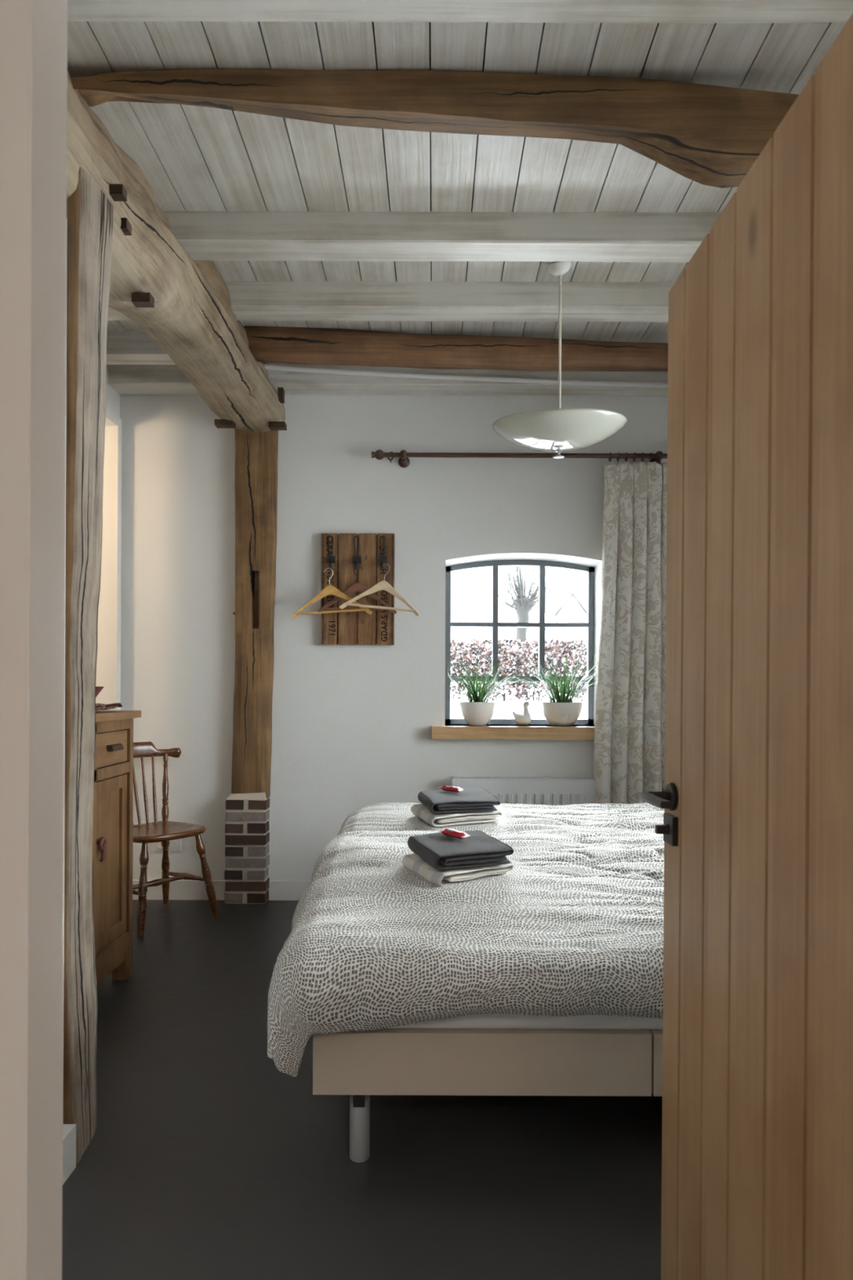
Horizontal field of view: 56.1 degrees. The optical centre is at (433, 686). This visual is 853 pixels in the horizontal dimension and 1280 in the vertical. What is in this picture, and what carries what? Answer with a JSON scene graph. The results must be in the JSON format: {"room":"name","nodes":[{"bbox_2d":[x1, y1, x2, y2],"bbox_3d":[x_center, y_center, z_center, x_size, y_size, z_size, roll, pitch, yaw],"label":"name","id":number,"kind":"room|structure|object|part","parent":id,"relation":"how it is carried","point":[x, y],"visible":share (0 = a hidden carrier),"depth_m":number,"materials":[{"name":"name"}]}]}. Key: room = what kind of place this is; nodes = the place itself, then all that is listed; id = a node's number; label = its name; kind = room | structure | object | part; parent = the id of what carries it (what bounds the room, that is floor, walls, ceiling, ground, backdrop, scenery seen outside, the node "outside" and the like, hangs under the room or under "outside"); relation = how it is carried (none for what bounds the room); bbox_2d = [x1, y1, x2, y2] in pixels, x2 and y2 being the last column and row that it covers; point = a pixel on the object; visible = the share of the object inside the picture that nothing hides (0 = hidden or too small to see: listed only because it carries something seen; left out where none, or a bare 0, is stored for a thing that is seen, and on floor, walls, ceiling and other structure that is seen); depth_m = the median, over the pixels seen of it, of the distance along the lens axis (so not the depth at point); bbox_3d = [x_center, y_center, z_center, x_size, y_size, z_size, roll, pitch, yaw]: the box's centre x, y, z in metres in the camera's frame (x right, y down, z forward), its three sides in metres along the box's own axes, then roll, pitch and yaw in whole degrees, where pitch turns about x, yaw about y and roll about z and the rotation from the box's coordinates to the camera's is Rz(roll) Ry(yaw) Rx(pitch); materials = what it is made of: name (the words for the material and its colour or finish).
{"room":"bedroom","nodes":[
{"label":"bedroom","id":0,"kind":"room"},
{"bbox_2d":[62,217,66,1084],"bbox_3d":[-1.053,0.065,1.468,0.195,2.560,1.215,0,0,0],"label":"wall","id":1,"kind":"structure","parent":0,"point":[66,218],"depth_m":2.07,"materials":[{"name":"white paint"}]},
{"bbox_2d":[62,1124,75,1185],"bbox_3d":[-0.945,1.190,1.477,0.037,0.112,1.194,0,0,0],"label":"baseboard","id":2,"kind":"structure","parent":1,"relation":"attached to","point":[68,1140],"depth_m":2.04,"materials":[{"name":"white paint"}]},
{"bbox_2d":[95,364,119,710],"bbox_3d":[-1.894,-0.308,3.365,0.110,3.300,2.630,0,0,0],"label":"wall","id":3,"kind":"structure","parent":0,"point":[104,677],"depth_m":4.60,"materials":[{"name":"white paint"}]},
{"bbox_2d":[105,406,121,710],"bbox_3d":[-1.828,-0.158,4.423,0.022,2.800,0.457,0,0,0],"label":"trim","id":4,"kind":"structure","parent":3,"relation":"attached to","point":[110,416],"depth_m":4.60,"materials":[{"name":"white paint"}]},
{"bbox_2d":[62,899,662,1279],"bbox_3d":[-0.506,1.308,1.200,6.200,0.120,8.400,0,0,0],"label":"floor","id":5,"kind":"structure","parent":0,"point":[204,1159],"depth_m":2.10,"materials":[{"name":"grey concrete"}]},
{"bbox_2d":[62,167,114,1164],"bbox_3d":[-1.034,-0.054,2.176,0.252,2.600,0.197,0,0,0],"label":"timber post","id":6,"kind":"object","parent":5,"relation":"on","point":[90,215],"visible":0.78,"depth_m":2.13,"materials":[{"name":"wood"}]},
{"bbox_2d":[66,109,286,431],"bbox_3d":[-1.037,-1.459,2.792,0.400,0.495,3.789,0,0,1],"label":"tie beam","id":7,"kind":"structure","parent":6,"relation":"on","point":[154,282],"depth_m":3.00,"materials":[{"name":"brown wood"}]},
{"bbox_2d":[66,70,268,377],"bbox_3d":[-1.059,-1.617,2.754,0.309,0.405,3.709,0,0,0],"label":"wall plate timber","id":8,"kind":"object","parent":7,"relation":"on","point":[126,171],"visible":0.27,"depth_m":2.69,"materials":[{"name":"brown wood"}]},
{"bbox_2d":[92,710,141,985],"bbox_3d":[-1.543,0.673,3.083,0.529,1.140,0.850,0,0,0],"label":"base cabinet","id":9,"kind":"object","parent":5,"relation":"on","point":[113,797],"visible":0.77,"depth_m":3.29,"materials":[{"name":"brown wood"}]},
{"bbox_3d":[-1.297,0.636,3.124,0.036,0.098,0.054,0,0,0],"label":"door pull","id":10,"kind":"part","parent":9,"relation":"part of","materials":[{"name":"red"}]},
{"bbox_2d":[95,702,122,710],"bbox_3d":[-1.513,0.084,3.092,0.385,0.031,0.672,0,0,0],"label":"table runner","id":11,"kind":"object","parent":9,"relation":"on","point":[98,706],"visible":0.06,"depth_m":3.35,"materials":[{"name":"fabric"}]},
{"bbox_2d":[95,686,103,697],"bbox_3d":[-1.343,0.044,3.050,0.164,0.089,0.164,0,0,0],"label":"bowl","id":12,"kind":"object","parent":11,"relation":"on","point":[98,689],"visible":0.09,"depth_m":3.04,"materials":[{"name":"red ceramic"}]},
{"bbox_3d":[-1.323,0.712,3.261,0.021,0.675,0.325,0,0,0],"label":"door","id":13,"kind":"part","parent":9,"relation":"part of","materials":[{"name":"brown wood"}]},
{"bbox_3d":[-1.426,0.251,3.261,0.231,0.132,0.325,0,0,0],"label":"drawer","id":14,"kind":"part","parent":9,"relation":"part of","materials":[{"name":"brown wood"}]},
{"bbox_3d":[-1.297,0.247,3.264,0.027,0.026,0.110,0,0,0],"label":"drawer pull","id":15,"kind":"part","parent":9,"relation":"part of","materials":[{"name":"brown wood"}]},
{"bbox_2d":[132,741,218,937],"bbox_3d":[-1.496,0.779,4.299,0.504,0.936,0.552,0,0,39],"label":"chair","id":16,"kind":"object","parent":5,"relation":"on","point":[164,831],"visible":0.64,"depth_m":4.34,"materials":[{"name":"brown wood"}]},
{"bbox_3d":[-1.462,1.015,4.027,0.046,0.463,0.133,0,0,-11],"label":"leg","id":17,"kind":"part","parent":16,"relation":"part of","materials":[{"name":"brown wood"}]},
{"bbox_3d":[-1.655,0.360,4.428,0.093,0.098,0.552,0,0,39],"label":"crest rail","id":18,"kind":"part","parent":16,"relation":"part of","materials":[{"name":"brown wood"}]},
{"bbox_3d":[-1.517,1.015,4.534,0.045,0.464,0.148,0,0,-16],"label":"leg","id":19,"kind":"part","parent":16,"relation":"part of","materials":[{"name":"brown wood"}]},
{"bbox_3d":[-1.520,0.567,4.540,0.039,0.396,0.102,0,0,-17],"label":"post","id":20,"kind":"part","parent":16,"relation":"part of","materials":[{"name":"brown wood"}]},
{"bbox_3d":[-1.471,0.776,4.279,0.398,0.038,0.430,0,0,39],"label":"seat","id":21,"kind":"part","parent":16,"relation":"part of","materials":[{"name":"brown wood"}]},
{"bbox_3d":[-1.223,1.016,4.323,0.133,0.463,0.046,0,0,-2],"label":"leg","id":22,"kind":"part","parent":16,"relation":"part of","materials":[{"name":"brown wood"}]},
{"bbox_2d":[224,792,270,903],"bbox_3d":[-1.075,0.923,4.630,0.238,0.645,0.110,0,0,0],"label":"brick pier","id":23,"kind":"object","parent":5,"relation":"on","point":[246,815],"visible":0.98,"depth_m":4.58,"materials":[{"name":"brown brick"}]},
{"bbox_2d":[231,428,278,798],"bbox_3d":[-1.037,-0.435,4.657,0.254,2.160,0.086,0,0,0],"label":"timber post","id":24,"kind":"object","parent":23,"relation":"on","point":[255,488],"visible":0.99,"depth_m":4.62,"materials":[{"name":"brown wood"}]},
{"bbox_2d":[312,1013,662,1162],"bbox_3d":[0.701,0.988,2.565,2.030,0.530,0.952,0,0,0],"label":"bed","id":25,"kind":"object","parent":5,"relation":"on","point":[479,1054],"visible":0.23,"depth_m":2.09,"materials":[{"name":"beige fabric"}]},
{"bbox_3d":[-0.195,1.169,2.125,0.054,0.160,0.054,0,0,0],"label":"leg","id":26,"kind":"part","parent":25,"relation":"part of","materials":[{"name":"grey metal"}]},
{"bbox_2d":[266,828,664,1077],"bbox_3d":[0.456,0.762,2.534,1.800,0.463,1.104,0,0,0],"label":"duvet","id":27,"kind":"object","parent":25,"relation":"on","point":[575,926],"visible":0.71,"depth_m":2.10,"materials":[{"name":"fabric"}]},
{"bbox_2d":[402,853,513,886],"bbox_3d":[0.075,0.573,2.563,0.278,0.066,0.253,0,0,-30],"label":"bath towel","id":28,"kind":"object","parent":27,"relation":"on","point":[414,862],"visible":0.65,"depth_m":2.47,"materials":[{"name":"white fabric"}]},
{"bbox_2d":[407,830,513,871],"bbox_3d":[0.083,0.523,2.572,0.269,0.070,0.272,0,0,-21],"label":"bath towel","id":29,"kind":"object","parent":28,"relation":"on","point":[440,851],"visible":0.99,"depth_m":2.49,"materials":[{"name":"grey fabric"}]},
{"bbox_2d":[439,827,470,839],"bbox_3d":[0.070,0.479,2.611,0.039,0.026,0.109,0,0,-44],"label":"bar","id":30,"kind":"object","parent":29,"relation":"on","point":[449,832],"visible":1,"depth_m":2.60,"materials":[{"name":"red plastic"}]},
{"bbox_3d":[0.702,0.816,2.569,2.008,0.185,0.936,0,0,0],"label":"mattress","id":31,"kind":"part","parent":25,"relation":"part of","materials":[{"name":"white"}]},
{"bbox_3d":[0.701,0.988,3.514,2.030,0.530,0.952,0,0,0],"label":"bed","id":32,"kind":"object","parent":5,"relation":"on","visible":0},
{"bbox_2d":[336,802,664,835],"bbox_3d":[0.460,0.731,3.536,1.784,0.388,1.032,0,0,0],"label":"duvet","id":33,"kind":"object","parent":32,"relation":"on","point":[609,818],"visible":0.44,"depth_m":3.36,"materials":[{"name":"fabric"}]},
{"bbox_2d":[410,803,502,826],"bbox_3d":[0.095,0.529,3.353,0.319,0.066,0.255,0,0,-22],"label":"bath towel","id":34,"kind":"object","parent":33,"relation":"on","point":[421,811],"visible":0.64,"depth_m":3.25,"materials":[{"name":"white fabric"}]},
{"bbox_2d":[417,787,500,813],"bbox_3d":[0.104,0.477,3.361,0.299,0.068,0.274,0,0,-13],"label":"bath towel","id":35,"kind":"object","parent":34,"relation":"on","point":[472,799],"visible":0.99,"depth_m":3.26,"materials":[{"name":"grey fabric"}]},
{"bbox_2d":[438,785,464,792],"bbox_3d":[0.077,0.434,3.401,0.109,0.025,0.039,0,0,36],"label":"bar","id":36,"kind":"object","parent":35,"relation":"on","point":[446,788],"visible":1,"depth_m":3.39,"materials":[{"name":"red plastic"}]},
{"bbox_2d":[120,394,667,899],"bbox_3d":[0.101,-0.300,4.850,4.800,3.300,0.340,0,0,0],"label":"wall","id":37,"kind":"structure","parent":0,"point":[352,725],"depth_m":4.68,"materials":[{"name":"white paint"}]},
{"bbox_2d":[152,838,181,850],"bbox_3d":[-1.556,0.917,4.675,0.166,0.082,0.018,0,0,0],"label":"wall socket","id":38,"kind":"object","parent":37,"relation":"attached to","point":[174,845],"visible":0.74,"depth_m":4.67,"materials":[{"name":"white plastic"}]},
{"bbox_2d":[132,880,226,900],"bbox_3d":[-1.525,1.187,4.674,0.640,0.112,0.020,0,0,0],"label":"baseboard","id":39,"kind":"structure","parent":37,"relation":"attached to","point":[188,890],"depth_m":4.66,"materials":[{"name":"white paint"}]},
{"bbox_2d":[268,880,310,900],"bbox_3d":[0.569,1.196,4.674,3.052,0.112,0.020,0,0,0],"label":"baseboard","id":40,"kind":"structure","parent":37,"relation":"attached to","point":[278,890],"depth_m":4.66,"materials":[{"name":"white paint"}]},
{"bbox_2d":[320,533,395,644],"bbox_3d":[-0.438,-0.566,4.621,0.425,0.647,0.114,0,0,0],"label":"coat rack","id":41,"kind":"object","parent":37,"relation":"attached to","point":[341,553],"visible":0.98,"depth_m":4.64,"materials":[{"name":"brown wood"}]},
{"bbox_2d":[290,568,372,619],"bbox_3d":[-0.573,-0.526,4.526,0.454,0.299,0.064,0,0,-6],"label":"hanger","id":42,"kind":"object","parent":41,"relation":"hanging from","point":[329,589],"visible":0.98,"depth_m":4.53,"materials":[{"name":"brown wood"}]},
{"bbox_2d":[317,565,396,613],"bbox_3d":[-0.435,-0.558,4.599,0.455,0.284,0.064,0,0,0],"label":"hanger","id":43,"kind":"object","parent":41,"relation":"hanging from","point":[357,587],"visible":0.89,"depth_m":4.61,"materials":[{"name":"beige wood"}]},
{"bbox_2d":[339,563,419,616],"bbox_3d":[-0.297,-0.542,4.487,0.454,0.305,0.064,0,0,8],"label":"hanger","id":44,"kind":"object","parent":41,"relation":"hanging from","point":[382,585],"visible":1,"depth_m":4.49,"materials":[{"name":"beige wood"}]},
{"bbox_2d":[431,724,595,739],"bbox_3d":[0.530,0.268,4.772,1.078,0.072,0.315,0,0,0],"label":"windowsill","id":45,"kind":"object","parent":37,"relation":"attached to","point":[531,732],"visible":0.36,"depth_m":4.62,"materials":[{"name":"brown wood"}]},
{"bbox_2d":[448,651,528,725],"bbox_3d":[0.338,-0.004,4.708,0.498,0.470,0.319,0,0,0],"label":"potted plant","id":46,"kind":"object","parent":45,"relation":"on","point":[477,712],"visible":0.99,"depth_m":4.70,"materials":[{"name":"green plant"}]},
{"bbox_3d":[0.265,0.161,4.760,0.216,0.140,0.216,0,0,0],"label":"pot","id":47,"kind":"part","parent":46,"relation":"part of","materials":[{"name":"white ceramic"}]},
{"bbox_2d":[511,701,532,725],"bbox_3d":[0.527,0.159,4.740,0.116,0.145,0.092,0,0,0],"label":"duck figurine","id":48,"kind":"object","parent":45,"relation":"on","point":[525,719],"visible":1,"depth_m":4.72,"materials":[{"name":"white ceramic"}]},
{"bbox_2d":[502,640,599,726],"bbox_3d":[0.681,-0.033,4.695,0.585,0.530,0.381,0,0,0],"label":"potted plant","id":49,"kind":"object","parent":45,"relation":"on","point":[562,712],"visible":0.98,"depth_m":4.71,"materials":[{"name":"green plant"}]},
{"bbox_3d":[0.765,0.163,4.760,0.250,0.140,0.250,0,0,0],"label":"pot","id":50,"kind":"part","parent":49,"relation":"part of","materials":[{"name":"white ceramic"}]},
{"bbox_2d":[371,449,667,467],"bbox_3d":[0.559,-1.315,4.618,1.823,0.079,0.124,0,0,0],"label":"curtain rod","id":51,"kind":"object","parent":37,"relation":"attached to","point":[403,461],"visible":0.75,"depth_m":4.57,"materials":[{"name":"brown metal"}]},
{"bbox_2d":[387,451,394,462],"bbox_3d":[-0.243,-1.315,4.585,0.051,0.064,0.008,0,0,38],"label":"curtain ring","id":52,"kind":"object","parent":51,"relation":"hanging from","point":[388,459],"visible":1,"depth_m":4.58,"materials":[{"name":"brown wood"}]},
{"bbox_2d":[593,461,667,804],"bbox_3d":[1.162,-0.030,4.570,0.479,2.510,0.102,0,0,0],"label":"curtain","id":53,"kind":"object","parent":51,"relation":"hanging from","point":[629,758],"visible":0.69,"depth_m":4.55,"materials":[{"name":"beige fabric"}]},
{"bbox_2d":[444,560,595,724],"bbox_3d":[0.532,-0.275,4.947,0.922,1.015,0.050,0,0,0],"label":"window","id":54,"kind":"structure","parent":37,"relation":"in","point":[590,624],"depth_m":4.93,"materials":[{"name":"grey paint"}]},
{"bbox_2d":[450,776,595,805],"bbox_3d":[0.516,0.819,4.627,0.835,0.586,0.110,0,0,0],"label":"radiator","id":55,"kind":"object","parent":37,"relation":"attached to","point":[552,791],"visible":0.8,"depth_m":4.58,"materials":[{"name":"white metal"}]},
{"bbox_2d":[66,21,846,364],"bbox_3d":[0.108,-1.841,2.850,4.600,0.060,4.300,0,0,0],"label":"ceiling","id":56,"kind":"structure","parent":0,"point":[191,157],"depth_m":2.69,"materials":[{"name":"white wood"}]},
{"bbox_2d":[106,331,176,364],"bbox_3d":[-1.412,-1.763,4.168,0.840,0.118,0.135,0,0,0],"label":"joist","id":57,"kind":"object","parent":56,"relation":"attached to","point":[122,348],"visible":0.34,"depth_m":4.10,"materials":[{"name":"white wood"}]},
{"bbox_2d":[107,363,667,395],"bbox_3d":[0.138,-1.756,4.585,3.940,0.120,0.183,0,0,0],"label":"joist","id":58,"kind":"object","parent":56,"relation":"attached to","point":[123,379],"visible":0.62,"depth_m":4.51,"materials":[{"name":"white wood"}]},
{"bbox_2d":[264,364,667,387],"bbox_3d":[0.559,-1.718,4.456,2.985,0.123,0.038,0,0,0],"label":"ceiling pipe","id":59,"kind":"object","parent":58,"relation":"attached to","point":[595,383],"visible":0.84,"depth_m":4.45,"materials":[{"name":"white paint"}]},
{"bbox_2d":[107,280,675,322],"bbox_3d":[0.138,-1.756,3.652,3.941,0.120,0.147,0,0,0],"label":"joist","id":60,"kind":"object","parent":56,"relation":"attached to","point":[373,301],"visible":0.48,"depth_m":3.58,"materials":[{"name":"white wood"}]},
{"bbox_2d":[70,68,799,187],"bbox_3d":[0.183,-1.686,2.403,2.652,0.315,0.137,0,0,0],"label":"ceiling beam","id":61,"kind":"structure","parent":56,"relation":"attached to","point":[707,135],"depth_m":2.34,"materials":[{"name":"brown wood"}]},
{"bbox_2d":[163,210,720,262],"bbox_3d":[0.508,-1.754,3.123,3.200,0.119,0.159,0,0,0],"label":"joist","id":62,"kind":"object","parent":56,"relation":"attached to","point":[270,236],"visible":0.7,"depth_m":3.06,"materials":[{"name":"white wood"}]},
{"bbox_2d":[243,325,668,371],"bbox_3d":[0.486,-1.725,4.100,3.143,0.244,0.184,0,0,0],"label":"ceiling beam","id":63,"kind":"structure","parent":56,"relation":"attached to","point":[308,345],"depth_m":4.03,"materials":[{"name":"brown wood"}]},
{"bbox_2d":[66,0,852,22],"bbox_3d":[0.508,-1.754,1.975,3.200,0.119,0.157,0,0,0],"label":"joist","id":64,"kind":"object","parent":56,"relation":"attached to","point":[310,11],"visible":0.92,"depth_m":2.01,"materials":[{"name":"white wood"}]},
{"bbox_2d":[492,261,627,458],"bbox_3d":[0.536,-1.396,3.400,0.566,0.840,0.562,0,0,0],"label":"pendant lamp","id":65,"kind":"object","parent":56,"relation":"hanging from","point":[559,429],"visible":0.95,"depth_m":3.26,"materials":[{"name":"white glass"}]},
{"bbox_3d":[0.534,-1.077,3.400,0.566,0.147,0.562,0,0,0],"label":"lamp shade","id":66,"kind":"part","parent":65,"relation":"part of","materials":[{"name":"white glass"}]},
{"bbox_3d":[0.539,-1.400,3.400,0.017,0.718,0.017,0,0,0],"label":"cord","id":67,"kind":"part","parent":65,"relation":"part of","materials":[{"name":"beige plastic"}]},
{"bbox_3d":[0.626,-0.297,0.790,3.550,3.300,0.180,0,0,0],"label":"wall","id":68,"kind":"structure","parent":0,"visible":0},
{"bbox_2d":[0,0,67,1279],"bbox_3d":[-0.031,0.190,0.799,1.180,2.120,0.158,0,0,0],"label":"door frame","id":69,"kind":"structure","parent":68,"relation":"attached to","point":[33,33],"depth_m":0.81,"materials":[{"name":"white paint"}]},
{"bbox_2d":[640,13,852,1279],"bbox_3d":[0.441,0.246,1.094,0.103,1.988,0.852,0,0,-2],"label":"door","id":70,"kind":"structure","parent":68,"relation":"in","point":[757,798],"depth_m":1.10,"materials":[{"name":"brown wood"}]},
{"bbox_3d":[0.408,0.201,1.420,0.057,0.019,0.118,0,0,-2],"label":"lever","id":71,"kind":"part","parent":70,"relation":"part of","materials":[{"name":"black metal"}]},
{"bbox_3d":[0.421,0.262,1.467,0.024,0.020,0.019,0,0,-2],"label":"turn knob","id":72,"kind":"part","parent":70,"relation":"part of","materials":[{"name":"black metal"}]},
{"bbox_3d":[0.436,0.262,1.468,0.010,0.052,0.052,0,0,-2],"label":"lock plate","id":73,"kind":"part","parent":70,"relation":"part of","materials":[{"name":"black metal"}]},
{"bbox_3d":[0.437,0.202,1.468,0.009,0.052,0.052,0,0,-2],"label":"handle","id":74,"kind":"part","parent":70,"relation":"part of","materials":[{"name":"black metal"}]},
{"label":"outside","id":75,"kind":"structure","parent":0,"visible":0},
{"bbox_2d":[450,689,586,719],"bbox_3d":[-0.002,0.350,50.060,120.000,0.078,90.000,0,0,0],"label":"snow ground","id":76,"kind":"structure","parent":75,"point":[503,709],"depth_m":13.22,"materials":[{"name":"white snow"}]},
{"bbox_2d":[450,638,586,701],"bbox_3d":[2.044,-0.425,20.000,7.424,1.572,0.790,0,0,0],"label":"hedge","id":77,"kind":"object","parent":76,"relation":"on","point":[504,647],"visible":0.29,"depth_m":19.83,"materials":[{"name":"red plant"}]},
{"bbox_2d":[483,566,558,697],"bbox_3d":[3.074,-2.708,27.012,2.614,6.242,3.010,0,0,28],"label":"willow tree","id":78,"kind":"object","parent":76,"relation":"on","point":[523,605],"visible":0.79,"depth_m":26.82,"materials":[{"name":"grey plant"}]},
{"bbox_2d":[527,586,587,693],"bbox_3d":[8.493,-3.018,52.000,4.000,6.810,6.400,0,0,0],"label":"house","id":79,"kind":"structure","parent":76,"relation":"on","point":[569,609],"depth_m":49.00,"materials":[{"name":"grey"}]}
]}

